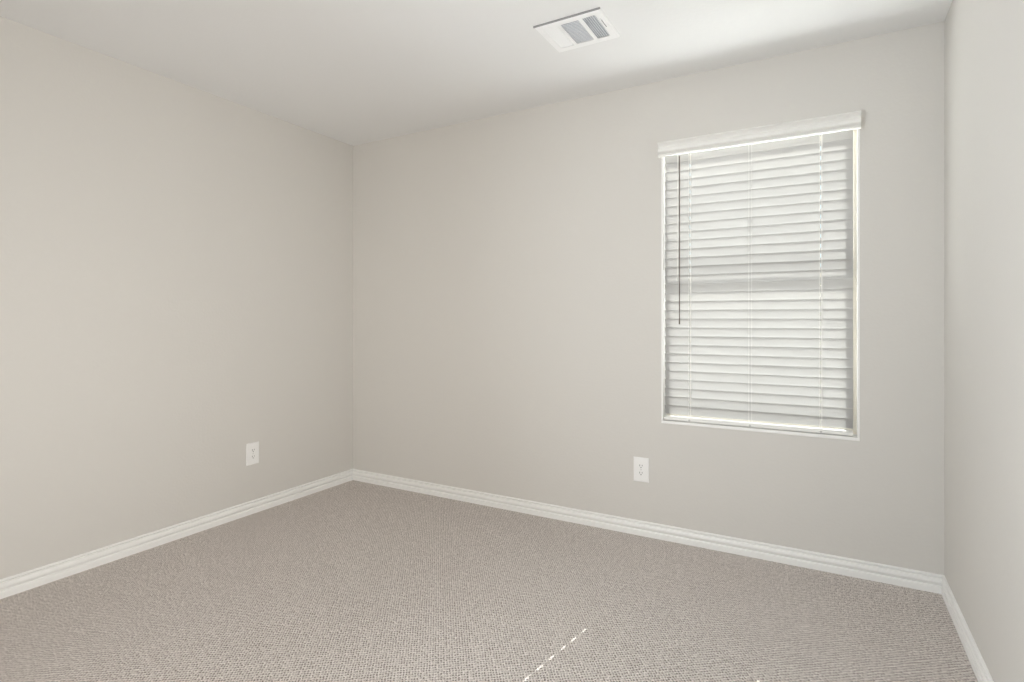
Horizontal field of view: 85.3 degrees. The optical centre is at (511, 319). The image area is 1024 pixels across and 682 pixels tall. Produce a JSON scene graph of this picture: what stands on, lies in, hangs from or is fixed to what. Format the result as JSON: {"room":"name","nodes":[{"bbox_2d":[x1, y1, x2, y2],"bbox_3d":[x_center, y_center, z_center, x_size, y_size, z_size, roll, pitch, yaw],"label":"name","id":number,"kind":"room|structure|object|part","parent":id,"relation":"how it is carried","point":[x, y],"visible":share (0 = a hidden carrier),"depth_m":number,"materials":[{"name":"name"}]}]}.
{"room":"empty bedroom","nodes":[
{"label":"empty bedroom","id":0,"kind":"room"},
{"bbox_2d":[0,16,352,578],"bbox_3d":[-2.314,-0.051,2.162,0.140,2.440,4.720,0,0,29],"label":"wall","id":1,"kind":"structure","parent":0,"point":[176,258],"depth_m":2.86,"materials":[{"name":"white paint"}]},
{"bbox_2d":[0,469,352,598],"bbox_3d":[-1.942,1.127,2.664,0.013,0.084,3.200,0,0,29],"label":"baseboard","id":2,"kind":"structure","parent":1,"relation":"attached to","point":[24,581],"depth_m":2.85,"materials":[{"name":"white paint"}]},
{"bbox_2d":[246,441,258,465],"bbox_3d":[-1.560,0.804,3.347,0.008,0.131,0.084,0,0,29],"label":"wall outlet","id":3,"kind":"object","parent":1,"relation":"attached to","point":[252,449],"visible":1,"depth_m":3.34,"materials":[{"name":"white plastic"}]},
{"bbox_2d":[0,0,952,145],"bbox_3d":[-0.753,-1.341,1.280,3.726,0.140,4.720,0,0,29],"label":"ceiling","id":4,"kind":"structure","parent":0,"point":[351,72],"depth_m":2.57,"materials":[{"name":"white paint"}]},
{"bbox_2d":[533,7,619,52],"bbox_3d":[0.289,-1.266,2.447,0.304,0.011,0.264,0,0,29],"label":"ceiling vent","id":5,"kind":"object","parent":4,"relation":"in","point":[564,34],"visible":1,"depth_m":2.43,"materials":[{"name":"white metal"}]},
{"bbox_2d":[0,480,977,681],"bbox_3d":[-0.753,1.226,1.280,3.726,0.125,4.720,0,0,29],"label":"floor","id":6,"kind":"structure","parent":0,"point":[351,581],"depth_m":2.21,"materials":[{"name":"beige carpet"}]},
{"bbox_2d":[353,21,943,574],"bbox_3d":[0.374,-0.051,3.274,3.446,2.440,0.140,0,0,29],"label":"wall","id":7,"kind":"structure","parent":0,"point":[507,267],"depth_m":3.08,"materials":[{"name":"white paint"}]},
{"bbox_2d":[634,457,648,482],"bbox_3d":[0.698,0.809,3.006,0.084,0.131,0.008,0,0,29],"label":"wall outlet","id":8,"kind":"object","parent":7,"relation":"attached to","point":[641,465],"visible":1,"depth_m":3.00,"materials":[{"name":"white plastic"}]},
{"bbox_2d":[353,469,942,593],"bbox_3d":[0.336,1.127,3.207,3.446,0.084,0.013,0,0,29],"label":"baseboard","id":9,"kind":"structure","parent":7,"relation":"attached to","point":[888,574],"depth_m":2.89,"materials":[{"name":"white paint"}]},
{"bbox_2d":[661,129,859,440],"bbox_3d":[1.216,-0.186,2.791,0.895,1.469,0.136,0,0,29],"label":"window","id":10,"kind":"structure","parent":7,"relation":"in","point":[856,133],"depth_m":2.60,"materials":[{"name":"white plastic"}]},
{"bbox_2d":[657,111,860,435],"bbox_3d":[1.185,-0.203,2.745,0.908,1.466,0.102,0,0,29],"label":"window blind","id":11,"kind":"object","parent":10,"relation":"attached to","point":[743,240],"visible":1,"depth_m":2.74,"materials":[{"name":"white plastic"}]},
{"bbox_3d":[0.870,-0.559,2.921,0.004,0.656,0.005,0,0,29],"label":"lift cord","id":12,"kind":"part","parent":11,"relation":"part of","materials":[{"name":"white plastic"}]},
{"bbox_3d":[0.934,-0.186,2.914,0.015,1.396,0.023,0,0,29],"label":"ladder cord","id":13,"kind":"part","parent":11,"relation":"part of","materials":[{"name":"white fabric"}]},
{"bbox_3d":[1.194,0.520,2.767,0.858,0.019,0.048,0,0,29],"label":"rail","id":14,"kind":"part","parent":11,"relation":"part of","materials":[{"name":"white plastic"}]},
{"bbox_3d":[1.456,-0.186,2.619,0.015,1.396,0.023,0,0,29],"label":"ladder cord","id":15,"kind":"part","parent":11,"relation":"part of","materials":[{"name":"white fabric"}]},
{"bbox_3d":[1.202,0.540,2.768,0.895,0.016,0.082,0,0,29],"label":"sill","id":16,"kind":"part","parent":10,"relation":"part of","materials":[{"name":"white paint"}]},
{"bbox_3d":[1.229,0.139,2.815,0.851,0.757,0.020,0,0,29],"label":"sash","id":17,"kind":"part","parent":10,"relation":"part of","materials":[{"name":"beige plastic"}]},
{"bbox_2d":[944,0,1023,681],"bbox_3d":[0.808,-0.051,0.398,0.140,2.440,4.720,0,0,29],"label":"wall","id":18,"kind":"structure","parent":0,"point":[984,39],"depth_m":1.77,"materials":[{"name":"white paint"}]},
{"bbox_2d":[941,575,993,681],"bbox_3d":[1.046,1.127,0.975,0.013,0.084,3.200,0,0,29],"label":"baseboard","id":19,"kind":"structure","parent":18,"relation":"attached to","point":[979,667],"depth_m":1.96,"materials":[{"name":"white paint"}]}
]}

